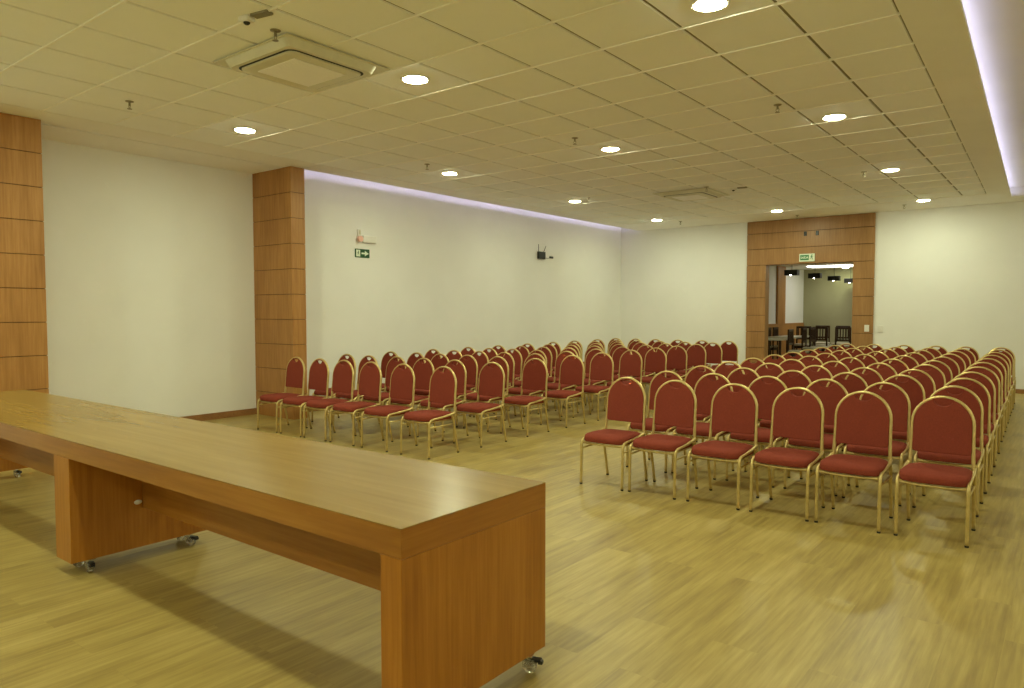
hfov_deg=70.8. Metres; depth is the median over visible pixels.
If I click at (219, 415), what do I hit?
baseboard
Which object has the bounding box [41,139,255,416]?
wall
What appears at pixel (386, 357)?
banquet chair
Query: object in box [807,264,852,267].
recessed light
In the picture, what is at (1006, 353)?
banquet chair
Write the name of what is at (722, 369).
banquet chair
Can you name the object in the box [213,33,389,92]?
air conditioner
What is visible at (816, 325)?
dining chair
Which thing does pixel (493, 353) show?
banquet chair
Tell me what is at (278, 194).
pillar
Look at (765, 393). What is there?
banquet chair
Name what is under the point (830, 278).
spotlight
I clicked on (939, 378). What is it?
banquet chair
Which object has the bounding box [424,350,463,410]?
banquet chair
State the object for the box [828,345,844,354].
banquet chair
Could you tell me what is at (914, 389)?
banquet chair
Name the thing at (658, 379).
banquet chair
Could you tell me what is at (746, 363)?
banquet chair
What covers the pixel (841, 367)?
banquet chair
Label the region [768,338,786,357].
dining table
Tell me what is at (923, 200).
recessed light
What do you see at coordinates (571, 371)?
banquet chair
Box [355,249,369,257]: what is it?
exit sign
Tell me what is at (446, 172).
recessed light
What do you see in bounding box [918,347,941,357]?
banquet chair
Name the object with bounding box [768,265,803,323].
wall
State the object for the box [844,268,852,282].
spotlight
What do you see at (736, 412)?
banquet chair
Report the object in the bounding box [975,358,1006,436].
banquet chair
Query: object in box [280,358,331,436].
banquet chair
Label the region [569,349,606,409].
banquet chair
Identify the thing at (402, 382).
banquet chair
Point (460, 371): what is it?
banquet chair
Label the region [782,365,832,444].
banquet chair
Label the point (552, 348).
banquet chair
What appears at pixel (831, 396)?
banquet chair
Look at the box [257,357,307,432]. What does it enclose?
banquet chair
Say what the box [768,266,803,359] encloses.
trim
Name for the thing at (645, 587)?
floor
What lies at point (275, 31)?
sprinkler
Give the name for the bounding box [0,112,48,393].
pillar
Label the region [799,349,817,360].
banquet chair
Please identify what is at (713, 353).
banquet chair
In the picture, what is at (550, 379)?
banquet chair
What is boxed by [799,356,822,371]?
banquet chair
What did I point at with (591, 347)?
banquet chair
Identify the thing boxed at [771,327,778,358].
dining chair
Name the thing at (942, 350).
banquet chair
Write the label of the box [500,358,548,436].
banquet chair
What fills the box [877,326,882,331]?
light switch
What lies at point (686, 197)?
grille
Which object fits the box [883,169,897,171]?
diffuser
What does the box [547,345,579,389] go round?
banquet chair
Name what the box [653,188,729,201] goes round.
air conditioner
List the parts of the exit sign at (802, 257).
green panel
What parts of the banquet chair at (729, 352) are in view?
seat, frame, backrest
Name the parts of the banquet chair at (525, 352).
backrest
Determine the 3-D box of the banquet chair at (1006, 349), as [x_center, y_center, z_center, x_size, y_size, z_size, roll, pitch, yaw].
[7.478,0.492,11.064,0.410,0.871,0.457,2,3,38]
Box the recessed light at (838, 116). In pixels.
[821,113,847,120]
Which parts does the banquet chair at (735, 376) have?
backrest, frame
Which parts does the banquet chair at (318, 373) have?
seat frame, leg, seat, leg, leg, backrest, frame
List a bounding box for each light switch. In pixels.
[864,325,868,331]
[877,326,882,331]
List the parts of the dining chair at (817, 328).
backrest, leg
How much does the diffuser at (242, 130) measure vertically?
0.009 m
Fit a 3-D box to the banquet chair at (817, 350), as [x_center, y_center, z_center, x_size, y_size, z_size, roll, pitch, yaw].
[4.732,0.490,11.138,0.410,0.871,0.457,2,3,38]
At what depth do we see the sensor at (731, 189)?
11.04 m
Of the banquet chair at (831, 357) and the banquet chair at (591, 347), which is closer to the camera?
the banquet chair at (831, 357)
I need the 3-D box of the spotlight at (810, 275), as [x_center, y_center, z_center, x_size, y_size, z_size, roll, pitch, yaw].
[8.105,-1.987,19.282,0.310,0.480,0.206,2,3,38]
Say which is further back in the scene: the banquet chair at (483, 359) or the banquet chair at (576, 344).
the banquet chair at (576, 344)
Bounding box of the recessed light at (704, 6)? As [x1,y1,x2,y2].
[690,0,730,12]
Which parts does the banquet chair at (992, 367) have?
frame, backrest, leg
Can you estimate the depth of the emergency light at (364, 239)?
10.99 m
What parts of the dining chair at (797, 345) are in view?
backrest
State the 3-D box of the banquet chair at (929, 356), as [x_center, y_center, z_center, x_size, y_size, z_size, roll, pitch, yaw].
[5.818,0.526,10.316,0.410,0.871,0.457,2,3,38]
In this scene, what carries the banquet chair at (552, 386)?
on the floor
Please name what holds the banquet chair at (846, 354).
on the floor
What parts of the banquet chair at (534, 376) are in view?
leg, leg, seat, seat frame, backrest, frame, leg, leg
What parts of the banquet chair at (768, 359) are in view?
frame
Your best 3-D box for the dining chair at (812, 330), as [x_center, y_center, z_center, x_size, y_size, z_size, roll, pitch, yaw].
[8.370,0.045,19.616,0.420,0.990,0.420,2,3,42]
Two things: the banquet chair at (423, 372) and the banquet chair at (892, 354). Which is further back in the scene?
the banquet chair at (892, 354)
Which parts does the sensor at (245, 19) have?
mounting plate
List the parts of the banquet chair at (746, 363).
frame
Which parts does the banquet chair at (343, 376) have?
leg, seat frame, seat, leg, leg, backrest, frame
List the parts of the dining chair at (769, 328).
backrest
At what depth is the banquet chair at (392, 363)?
8.93 m
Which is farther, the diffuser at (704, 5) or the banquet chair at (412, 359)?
the banquet chair at (412, 359)
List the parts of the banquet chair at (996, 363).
frame, backrest, leg, leg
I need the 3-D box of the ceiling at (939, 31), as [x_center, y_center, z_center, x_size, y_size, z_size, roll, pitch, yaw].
[-0.203,-2.235,7.219,8.642,0.034,19.288,2,3,38]
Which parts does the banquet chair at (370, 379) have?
leg, seat frame, seat, leg, leg, backrest, frame, leg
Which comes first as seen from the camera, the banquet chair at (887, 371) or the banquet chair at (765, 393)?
the banquet chair at (765, 393)
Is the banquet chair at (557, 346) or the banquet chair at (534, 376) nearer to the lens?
the banquet chair at (534, 376)
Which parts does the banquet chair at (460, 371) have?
leg, seat frame, seat, leg, backrest, frame, leg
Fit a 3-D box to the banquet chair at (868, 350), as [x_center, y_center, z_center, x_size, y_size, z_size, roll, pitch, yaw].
[5.562,0.472,11.523,0.410,0.871,0.457,2,3,38]
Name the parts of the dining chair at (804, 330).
leg, backrest, seat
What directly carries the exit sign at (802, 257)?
attached to the door surround
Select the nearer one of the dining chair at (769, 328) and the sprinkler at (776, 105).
the sprinkler at (776, 105)
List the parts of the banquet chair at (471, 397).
seat frame, seat, leg, backrest, frame, leg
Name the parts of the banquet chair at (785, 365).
frame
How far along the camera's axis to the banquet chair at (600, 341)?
14.48 m
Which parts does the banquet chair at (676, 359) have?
seat, backrest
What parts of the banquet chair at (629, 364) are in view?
leg, seat, backrest, frame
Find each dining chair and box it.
[768,327,771,354]
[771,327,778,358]
[787,329,809,356]
[794,326,811,349]
[801,328,821,352]
[809,327,828,353]
[812,327,832,347]
[816,325,829,344]
[831,326,850,344]
[835,327,851,348]
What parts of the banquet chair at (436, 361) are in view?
seat, backrest, frame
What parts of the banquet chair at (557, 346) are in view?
backrest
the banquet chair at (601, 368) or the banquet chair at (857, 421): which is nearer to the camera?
the banquet chair at (857, 421)
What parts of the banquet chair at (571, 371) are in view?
leg, leg, seat, seat frame, frame, backrest, leg, leg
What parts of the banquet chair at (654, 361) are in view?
seat, backrest, frame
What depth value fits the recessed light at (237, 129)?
7.48 m
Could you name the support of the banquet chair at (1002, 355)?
on the floor
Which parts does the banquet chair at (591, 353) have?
seat, backrest, frame, leg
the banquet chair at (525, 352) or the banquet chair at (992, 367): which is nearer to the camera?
the banquet chair at (992, 367)
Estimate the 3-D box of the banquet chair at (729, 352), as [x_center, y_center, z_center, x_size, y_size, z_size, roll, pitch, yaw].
[3.982,0.383,13.507,0.410,0.871,0.457,2,3,38]
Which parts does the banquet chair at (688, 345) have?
backrest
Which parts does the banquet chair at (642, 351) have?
seat, backrest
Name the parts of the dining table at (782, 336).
leg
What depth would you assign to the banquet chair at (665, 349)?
12.68 m
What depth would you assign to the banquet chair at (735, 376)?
7.19 m
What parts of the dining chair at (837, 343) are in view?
seat, backrest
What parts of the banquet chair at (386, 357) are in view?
backrest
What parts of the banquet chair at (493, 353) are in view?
backrest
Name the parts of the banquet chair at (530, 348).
backrest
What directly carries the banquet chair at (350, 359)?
on the floor
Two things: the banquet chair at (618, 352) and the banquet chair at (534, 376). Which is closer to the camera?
the banquet chair at (534, 376)
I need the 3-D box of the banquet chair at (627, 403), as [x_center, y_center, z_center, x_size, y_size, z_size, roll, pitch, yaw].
[0.859,0.723,6.021,0.410,0.871,0.457,2,3,38]
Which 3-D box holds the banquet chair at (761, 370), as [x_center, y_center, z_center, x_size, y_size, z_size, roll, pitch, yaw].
[2.680,0.646,7.701,0.410,0.871,0.457,2,3,38]
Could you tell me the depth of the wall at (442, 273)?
12.43 m
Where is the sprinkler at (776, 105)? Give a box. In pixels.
[774,104,781,112]
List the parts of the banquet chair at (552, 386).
seat, backrest, frame, leg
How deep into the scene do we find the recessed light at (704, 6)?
4.43 m
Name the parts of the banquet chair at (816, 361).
frame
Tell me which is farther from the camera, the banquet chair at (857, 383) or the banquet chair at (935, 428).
the banquet chair at (857, 383)
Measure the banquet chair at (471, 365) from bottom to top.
0.871 m
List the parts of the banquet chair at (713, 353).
seat, backrest, frame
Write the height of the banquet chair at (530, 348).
0.871 m
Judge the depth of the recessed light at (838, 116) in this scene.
6.99 m
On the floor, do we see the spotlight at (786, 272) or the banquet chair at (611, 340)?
the banquet chair at (611, 340)
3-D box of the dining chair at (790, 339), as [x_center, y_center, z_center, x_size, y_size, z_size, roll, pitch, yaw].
[6.990,0.137,17.587,0.420,0.990,0.420,2,3,36]
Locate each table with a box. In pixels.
[0,390,545,687]
[768,335,811,356]
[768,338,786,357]
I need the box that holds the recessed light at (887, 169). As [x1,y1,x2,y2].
[881,168,900,171]
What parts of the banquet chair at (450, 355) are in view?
backrest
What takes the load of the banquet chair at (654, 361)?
on the floor
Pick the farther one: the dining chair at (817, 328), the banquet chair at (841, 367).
the dining chair at (817, 328)
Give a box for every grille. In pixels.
[258,58,344,86]
[672,195,707,200]
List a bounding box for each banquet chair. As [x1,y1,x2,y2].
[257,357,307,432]
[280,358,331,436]
[303,360,356,440]
[311,354,356,424]
[329,361,383,445]
[333,355,379,423]
[359,351,398,405]
[360,356,408,428]
[361,363,417,451]
[383,352,425,416]
[386,358,435,435]
[400,366,458,459]
[407,353,450,411]
[417,359,468,440]
[422,349,441,408]
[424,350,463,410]
[433,355,479,426]
[448,351,488,416]
[453,362,506,447]
[460,347,474,399]
[461,348,499,403]
[463,356,510,431]
[473,352,515,419]
[490,345,505,355]
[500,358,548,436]
[503,349,521,385]
[504,343,534,393]
[504,353,546,423]
[508,350,547,412]
[513,346,529,394]
[518,347,553,401]
[538,351,578,416]
[540,355,585,427]
[541,344,556,374]
[542,347,579,406]
[547,342,560,389]
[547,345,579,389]
[552,342,581,371]
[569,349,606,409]
[570,340,582,359]
[572,352,613,420]
[573,343,604,390]
[580,377,647,490]
[583,339,604,362]
[584,346,603,401]
[587,341,602,348]
[596,344,624,395]
[597,346,631,402]
[604,350,642,410]
[607,338,620,353]
[608,340,623,350]
[608,342,624,353]
[626,371,686,472]
[627,338,641,347]
[628,340,645,385]
[628,380,697,499]
[631,342,649,385]
[632,345,654,389]
[634,348,666,387]
[643,341,667,367]
[648,339,661,345]
[652,343,674,374]
[663,346,686,378]
[667,342,693,371]
[670,339,684,348]
[671,373,733,479]
[676,344,705,380]
[683,340,710,380]
[684,365,718,442]
[686,383,758,509]
[696,361,745,441]
[698,342,721,370]
[708,367,762,462]
[711,341,737,367]
[725,376,789,487]
[736,363,785,441]
[740,358,767,373]
[749,387,824,521]
[757,370,811,451]
[763,354,785,368]
[779,359,805,376]
[782,352,802,364]
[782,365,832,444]
[783,378,849,495]
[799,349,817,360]
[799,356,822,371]
[810,372,868,475]
[813,353,838,366]
[814,347,831,357]
[814,391,892,533]
[817,361,849,378]
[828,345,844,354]
[828,350,851,362]
[830,367,883,452]
[835,357,864,372]
[837,343,855,351]
[841,348,864,358]
[842,382,910,505]
[850,354,877,367]
[852,346,874,354]
[862,362,898,439]
[863,344,884,353]
[863,351,889,362]
[865,374,925,482]
[874,349,898,358]
[877,359,908,373]
[880,369,935,455]
[885,347,906,358]
[889,355,918,368]
[894,345,914,352]
[894,396,976,547]
[895,364,945,439]
[901,352,927,364]
[910,350,934,360]
[912,385,983,516]
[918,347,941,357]
[921,360,952,382]
[926,345,947,354]
[928,378,991,493]
[929,356,959,378]
[938,353,965,373]
[939,371,996,475]
[946,351,970,368]
[952,348,975,364]
[958,346,979,360]
[962,366,1000,460]
[967,362,1003,441]
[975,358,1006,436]
[979,355,1009,427]
[984,352,1011,419]
[988,349,1014,412]
[991,347,1015,403]
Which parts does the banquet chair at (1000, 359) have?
frame, backrest, leg, leg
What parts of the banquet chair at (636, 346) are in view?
backrest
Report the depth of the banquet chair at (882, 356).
10.07 m
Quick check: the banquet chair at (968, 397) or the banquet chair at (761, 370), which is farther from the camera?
the banquet chair at (761, 370)
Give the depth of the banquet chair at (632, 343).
13.99 m
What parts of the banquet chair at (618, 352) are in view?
seat, backrest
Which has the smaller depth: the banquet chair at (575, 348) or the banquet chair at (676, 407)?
the banquet chair at (676, 407)
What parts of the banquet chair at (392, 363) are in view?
seat frame, seat, leg, backrest, frame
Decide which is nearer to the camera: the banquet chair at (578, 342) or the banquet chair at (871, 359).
the banquet chair at (871, 359)
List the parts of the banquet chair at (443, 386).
leg, seat frame, seat, leg, backrest, frame, leg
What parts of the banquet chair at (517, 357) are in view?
backrest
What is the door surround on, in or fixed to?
attached to the wall at (950, 278)
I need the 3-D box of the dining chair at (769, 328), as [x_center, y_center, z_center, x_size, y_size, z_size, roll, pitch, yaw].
[6.822,0.040,19.744,0.420,0.990,0.420,2,3,38]
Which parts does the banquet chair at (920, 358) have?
frame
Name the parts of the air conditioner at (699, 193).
panel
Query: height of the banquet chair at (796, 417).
0.871 m
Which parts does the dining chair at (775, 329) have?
leg, backrest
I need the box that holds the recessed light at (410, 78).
[400,74,429,83]
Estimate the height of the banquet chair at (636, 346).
0.871 m
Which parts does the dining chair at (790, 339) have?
leg, backrest, seat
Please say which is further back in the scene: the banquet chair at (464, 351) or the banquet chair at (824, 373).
the banquet chair at (464, 351)
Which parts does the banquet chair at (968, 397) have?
leg, leg, seat frame, seat, frame, backrest, leg, leg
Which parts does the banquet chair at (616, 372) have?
backrest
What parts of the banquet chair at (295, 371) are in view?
seat frame, leg, seat, leg, leg, backrest, frame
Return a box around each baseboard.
[181,408,256,420]
[675,372,1023,393]
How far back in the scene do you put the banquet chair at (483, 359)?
10.17 m
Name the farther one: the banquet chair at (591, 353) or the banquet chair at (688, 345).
the banquet chair at (688, 345)
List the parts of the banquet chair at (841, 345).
backrest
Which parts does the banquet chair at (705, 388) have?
leg, seat, seat frame, backrest, frame, leg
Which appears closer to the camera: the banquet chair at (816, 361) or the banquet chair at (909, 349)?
the banquet chair at (816, 361)
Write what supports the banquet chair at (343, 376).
on the floor
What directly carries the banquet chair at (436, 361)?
on the floor
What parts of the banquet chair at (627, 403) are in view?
leg, leg, seat frame, seat, backrest, frame, leg, leg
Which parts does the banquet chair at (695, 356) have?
seat, frame, backrest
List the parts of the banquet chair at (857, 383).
seat, backrest, frame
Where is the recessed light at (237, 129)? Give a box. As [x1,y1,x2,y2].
[233,127,256,132]
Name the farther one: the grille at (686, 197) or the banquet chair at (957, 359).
the grille at (686, 197)
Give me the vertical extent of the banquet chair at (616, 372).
0.871 m
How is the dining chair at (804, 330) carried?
on the floor
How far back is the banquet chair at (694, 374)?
7.46 m
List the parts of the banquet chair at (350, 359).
seat, backrest, frame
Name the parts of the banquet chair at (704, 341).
backrest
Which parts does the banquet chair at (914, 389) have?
seat, backrest, frame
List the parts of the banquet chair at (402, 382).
leg, seat frame, seat, leg, leg, backrest, frame, leg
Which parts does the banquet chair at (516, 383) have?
seat, frame, backrest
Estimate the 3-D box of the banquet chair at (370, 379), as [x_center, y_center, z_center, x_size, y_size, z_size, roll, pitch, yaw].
[-1.705,0.637,7.934,0.410,0.871,0.457,2,3,38]
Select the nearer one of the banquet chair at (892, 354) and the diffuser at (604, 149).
the diffuser at (604, 149)
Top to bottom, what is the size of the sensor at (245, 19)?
0.052 m
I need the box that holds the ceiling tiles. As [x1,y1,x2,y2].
[0,0,985,223]
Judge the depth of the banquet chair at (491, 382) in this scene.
7.90 m
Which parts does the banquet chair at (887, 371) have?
backrest, frame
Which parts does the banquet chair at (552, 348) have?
backrest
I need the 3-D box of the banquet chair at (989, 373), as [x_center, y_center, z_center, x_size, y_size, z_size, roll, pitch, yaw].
[4.611,0.669,7.176,0.410,0.871,0.457,2,3,38]
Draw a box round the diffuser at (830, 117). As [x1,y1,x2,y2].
[824,115,844,119]
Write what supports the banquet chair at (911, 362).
on the floor
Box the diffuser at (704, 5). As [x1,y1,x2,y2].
[695,0,725,11]
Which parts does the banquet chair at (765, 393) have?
leg, seat, seat frame, backrest, frame, leg, leg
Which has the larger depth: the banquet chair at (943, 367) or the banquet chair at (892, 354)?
the banquet chair at (892, 354)
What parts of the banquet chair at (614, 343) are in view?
backrest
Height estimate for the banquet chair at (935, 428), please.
0.871 m
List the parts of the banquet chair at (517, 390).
seat, leg, backrest, frame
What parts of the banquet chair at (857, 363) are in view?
frame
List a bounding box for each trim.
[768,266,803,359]
[1010,186,1023,201]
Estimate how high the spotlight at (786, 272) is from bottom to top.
0.480 m
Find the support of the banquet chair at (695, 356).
on the floor
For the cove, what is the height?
0.030 m
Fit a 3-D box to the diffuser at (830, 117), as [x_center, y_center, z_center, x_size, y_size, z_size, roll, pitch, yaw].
[3.139,-2.200,7.020,0.184,0.009,0.184,2,3,38]
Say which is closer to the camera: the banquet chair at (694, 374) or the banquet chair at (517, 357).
the banquet chair at (694, 374)
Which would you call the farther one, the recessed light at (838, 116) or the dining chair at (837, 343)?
the dining chair at (837, 343)
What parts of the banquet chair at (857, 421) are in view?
leg, leg, seat, seat frame, frame, backrest, leg, leg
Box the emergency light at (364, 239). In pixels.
[357,229,376,243]
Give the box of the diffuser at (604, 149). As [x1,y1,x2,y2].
[603,148,617,150]
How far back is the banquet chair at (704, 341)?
13.96 m
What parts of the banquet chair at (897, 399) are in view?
leg, seat, seat frame, backrest, frame, leg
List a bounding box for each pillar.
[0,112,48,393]
[252,166,307,419]
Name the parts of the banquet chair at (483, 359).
seat, backrest, frame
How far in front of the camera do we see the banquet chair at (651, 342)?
14.62 m
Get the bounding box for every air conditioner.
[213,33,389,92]
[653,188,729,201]
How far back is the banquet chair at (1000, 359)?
9.17 m
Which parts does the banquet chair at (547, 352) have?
backrest, frame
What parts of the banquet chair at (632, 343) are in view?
backrest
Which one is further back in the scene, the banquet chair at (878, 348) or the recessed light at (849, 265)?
the recessed light at (849, 265)
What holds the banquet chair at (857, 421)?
on the floor
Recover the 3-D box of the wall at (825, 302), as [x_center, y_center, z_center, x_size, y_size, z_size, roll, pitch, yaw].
[11.889,-0.955,21.869,6.150,2.780,0.150,2,3,38]
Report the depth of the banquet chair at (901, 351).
11.33 m
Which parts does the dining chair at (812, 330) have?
leg, backrest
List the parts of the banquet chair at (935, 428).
leg, leg, seat frame, seat, frame, backrest, leg, leg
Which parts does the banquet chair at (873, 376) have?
backrest, frame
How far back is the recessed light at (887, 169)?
9.62 m
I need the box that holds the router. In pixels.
[537,244,545,258]
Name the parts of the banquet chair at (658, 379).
leg, seat frame, seat, frame, backrest, leg, leg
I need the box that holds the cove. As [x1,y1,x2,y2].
[962,0,1023,186]
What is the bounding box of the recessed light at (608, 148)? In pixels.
[600,146,620,151]
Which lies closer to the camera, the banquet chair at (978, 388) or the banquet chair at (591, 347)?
the banquet chair at (978, 388)
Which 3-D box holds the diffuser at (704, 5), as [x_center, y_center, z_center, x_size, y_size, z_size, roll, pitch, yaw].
[1.219,-2.083,4.437,0.184,0.009,0.184,2,3,38]
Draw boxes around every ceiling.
[0,0,1012,230]
[775,262,852,269]
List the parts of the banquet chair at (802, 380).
seat, backrest, frame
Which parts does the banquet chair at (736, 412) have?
leg, leg, seat frame, seat, frame, backrest, leg, leg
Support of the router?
attached to the wall at (442, 273)
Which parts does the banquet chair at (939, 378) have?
backrest, frame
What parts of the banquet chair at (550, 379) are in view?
seat, backrest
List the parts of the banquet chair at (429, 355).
backrest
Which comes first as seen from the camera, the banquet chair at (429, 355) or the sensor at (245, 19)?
the sensor at (245, 19)
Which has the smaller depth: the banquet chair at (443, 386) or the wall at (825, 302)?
the banquet chair at (443, 386)
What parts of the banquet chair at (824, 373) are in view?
backrest, frame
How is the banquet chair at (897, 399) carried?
on the floor
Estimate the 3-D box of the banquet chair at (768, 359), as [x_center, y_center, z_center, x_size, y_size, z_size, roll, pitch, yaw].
[3.300,0.576,9.244,0.410,0.871,0.457,2,3,37]
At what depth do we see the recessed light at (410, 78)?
5.84 m
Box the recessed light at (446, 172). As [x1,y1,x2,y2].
[441,171,458,174]
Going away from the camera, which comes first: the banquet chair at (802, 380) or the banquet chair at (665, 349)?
the banquet chair at (802, 380)
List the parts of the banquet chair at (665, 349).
backrest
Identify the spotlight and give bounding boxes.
[784,270,799,275]
[808,273,821,278]
[828,264,840,280]
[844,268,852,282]
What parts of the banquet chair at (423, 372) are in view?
seat frame, seat, leg, backrest, frame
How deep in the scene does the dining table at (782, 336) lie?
19.22 m
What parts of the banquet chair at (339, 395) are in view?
seat, backrest, frame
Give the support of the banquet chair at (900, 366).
on the floor
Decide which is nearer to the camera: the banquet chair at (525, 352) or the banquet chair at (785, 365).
the banquet chair at (785, 365)
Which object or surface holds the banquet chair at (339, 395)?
on the floor
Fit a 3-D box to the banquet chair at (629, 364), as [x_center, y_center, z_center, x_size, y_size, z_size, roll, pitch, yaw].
[1.614,0.525,10.374,0.410,0.871,0.457,2,3,38]
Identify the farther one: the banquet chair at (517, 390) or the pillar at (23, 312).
the banquet chair at (517, 390)
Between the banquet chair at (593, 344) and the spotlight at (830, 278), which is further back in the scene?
the spotlight at (830, 278)
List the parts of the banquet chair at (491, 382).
leg, seat, seat frame, backrest, frame, leg, leg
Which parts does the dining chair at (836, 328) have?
backrest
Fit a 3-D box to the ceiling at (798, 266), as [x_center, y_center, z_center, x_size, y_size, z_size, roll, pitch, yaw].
[9.067,-2.203,18.188,6.150,0.050,9.032,2,3,38]
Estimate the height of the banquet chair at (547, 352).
0.871 m
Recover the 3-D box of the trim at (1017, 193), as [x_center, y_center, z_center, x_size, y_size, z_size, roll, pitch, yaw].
[4.620,-2.143,3.462,5.480,0.180,19.288,2,3,38]
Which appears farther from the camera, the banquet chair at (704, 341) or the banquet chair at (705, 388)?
the banquet chair at (704, 341)
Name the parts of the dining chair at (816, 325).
backrest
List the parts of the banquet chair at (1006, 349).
frame, backrest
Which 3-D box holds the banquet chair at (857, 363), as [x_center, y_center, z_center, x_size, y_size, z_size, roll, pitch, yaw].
[4.008,0.602,8.661,0.410,0.871,0.457,2,3,37]
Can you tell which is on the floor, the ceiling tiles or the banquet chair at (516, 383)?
the banquet chair at (516, 383)
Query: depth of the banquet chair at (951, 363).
8.85 m
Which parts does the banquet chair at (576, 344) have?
frame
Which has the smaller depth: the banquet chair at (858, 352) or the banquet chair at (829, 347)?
the banquet chair at (858, 352)
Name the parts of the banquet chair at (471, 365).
seat, leg, backrest, frame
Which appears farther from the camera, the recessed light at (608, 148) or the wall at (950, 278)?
the wall at (950, 278)
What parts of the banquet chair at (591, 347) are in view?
backrest, frame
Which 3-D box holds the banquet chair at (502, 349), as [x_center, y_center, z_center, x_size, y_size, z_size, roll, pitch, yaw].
[-0.354,0.459,11.870,0.410,0.871,0.457,2,3,38]
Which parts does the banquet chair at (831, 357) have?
frame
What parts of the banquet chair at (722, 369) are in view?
backrest, frame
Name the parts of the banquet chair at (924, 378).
backrest, frame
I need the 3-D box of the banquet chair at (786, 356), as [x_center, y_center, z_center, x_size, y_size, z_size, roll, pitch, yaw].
[3.766,0.548,9.856,0.410,0.871,0.457,2,3,39]
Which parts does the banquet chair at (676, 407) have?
leg, leg, seat frame, seat, backrest, frame, leg, leg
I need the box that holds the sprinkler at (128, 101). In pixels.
[125,100,133,109]
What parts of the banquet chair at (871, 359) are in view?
frame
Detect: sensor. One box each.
[238,9,272,24]
[730,187,746,190]
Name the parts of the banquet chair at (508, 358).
backrest, frame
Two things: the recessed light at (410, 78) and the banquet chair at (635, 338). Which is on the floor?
the banquet chair at (635, 338)
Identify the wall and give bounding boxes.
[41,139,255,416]
[304,169,620,400]
[620,201,1023,388]
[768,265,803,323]
[803,268,852,351]
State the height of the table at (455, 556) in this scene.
0.745 m
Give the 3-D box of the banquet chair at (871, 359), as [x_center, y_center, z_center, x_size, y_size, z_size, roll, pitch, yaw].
[4.495,0.573,9.306,0.410,0.871,0.457,2,3,38]
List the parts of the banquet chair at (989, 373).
frame, backrest, seat, leg, leg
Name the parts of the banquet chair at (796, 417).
leg, leg, seat frame, seat, frame, backrest, leg, leg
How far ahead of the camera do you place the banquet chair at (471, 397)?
8.85 m
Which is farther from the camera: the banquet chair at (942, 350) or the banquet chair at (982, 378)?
the banquet chair at (942, 350)
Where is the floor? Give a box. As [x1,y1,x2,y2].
[0,382,1023,687]
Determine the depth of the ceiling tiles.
6.21 m
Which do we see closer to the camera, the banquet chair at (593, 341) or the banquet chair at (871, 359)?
the banquet chair at (871, 359)
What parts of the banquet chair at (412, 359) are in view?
backrest, frame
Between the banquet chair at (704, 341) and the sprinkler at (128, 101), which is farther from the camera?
the banquet chair at (704, 341)
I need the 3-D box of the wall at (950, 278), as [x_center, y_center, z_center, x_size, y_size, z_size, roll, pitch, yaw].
[7.716,-1.044,13.449,13.100,3.723,0.180,2,3,38]
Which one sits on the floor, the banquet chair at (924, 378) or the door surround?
the banquet chair at (924, 378)
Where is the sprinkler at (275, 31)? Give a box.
[270,28,280,41]
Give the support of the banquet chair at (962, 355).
on the floor
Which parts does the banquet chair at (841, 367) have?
frame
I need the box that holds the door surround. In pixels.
[746,213,875,362]
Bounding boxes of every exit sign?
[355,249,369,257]
[799,253,814,261]
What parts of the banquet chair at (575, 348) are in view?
backrest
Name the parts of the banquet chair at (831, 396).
leg, seat, seat frame, frame, backrest, leg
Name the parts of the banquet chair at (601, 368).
leg, seat, backrest, frame, leg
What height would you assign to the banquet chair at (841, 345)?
0.871 m
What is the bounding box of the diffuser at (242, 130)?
[236,128,253,132]
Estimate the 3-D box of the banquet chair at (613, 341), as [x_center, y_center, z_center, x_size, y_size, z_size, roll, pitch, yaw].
[1.948,0.357,14.100,0.410,0.871,0.457,2,3,37]
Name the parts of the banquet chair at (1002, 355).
frame, backrest, leg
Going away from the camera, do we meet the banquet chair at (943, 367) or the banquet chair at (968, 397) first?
the banquet chair at (968, 397)
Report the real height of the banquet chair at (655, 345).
0.871 m
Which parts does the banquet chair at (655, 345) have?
backrest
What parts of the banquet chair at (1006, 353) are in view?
frame, backrest, leg, leg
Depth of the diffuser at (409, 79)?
5.85 m
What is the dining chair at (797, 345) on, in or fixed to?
on the floor
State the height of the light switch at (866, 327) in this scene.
0.130 m
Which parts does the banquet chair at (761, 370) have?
backrest, frame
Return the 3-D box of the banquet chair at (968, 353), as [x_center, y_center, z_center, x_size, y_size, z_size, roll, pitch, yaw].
[6.631,0.509,10.689,0.410,0.871,0.457,2,3,38]
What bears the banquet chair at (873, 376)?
on the floor
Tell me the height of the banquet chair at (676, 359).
0.871 m
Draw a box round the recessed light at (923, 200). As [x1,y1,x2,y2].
[916,199,930,201]
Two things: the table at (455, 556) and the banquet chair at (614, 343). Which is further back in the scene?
the banquet chair at (614, 343)
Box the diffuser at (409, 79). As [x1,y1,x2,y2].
[404,76,426,83]
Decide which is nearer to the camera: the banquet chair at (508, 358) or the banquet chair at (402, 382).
the banquet chair at (402, 382)
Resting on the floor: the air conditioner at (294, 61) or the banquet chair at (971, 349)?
the banquet chair at (971, 349)
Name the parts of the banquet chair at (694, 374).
backrest, frame, seat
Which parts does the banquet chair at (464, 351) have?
backrest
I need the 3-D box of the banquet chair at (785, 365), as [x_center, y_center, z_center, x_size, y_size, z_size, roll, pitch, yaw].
[3.168,0.617,8.337,0.410,0.871,0.457,2,3,38]
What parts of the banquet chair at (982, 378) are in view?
frame, backrest, seat, leg, leg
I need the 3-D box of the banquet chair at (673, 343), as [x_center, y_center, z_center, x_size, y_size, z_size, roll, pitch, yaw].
[3.166,0.353,14.177,0.410,0.871,0.457,2,3,38]
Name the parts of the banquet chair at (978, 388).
frame, backrest, seat, leg, leg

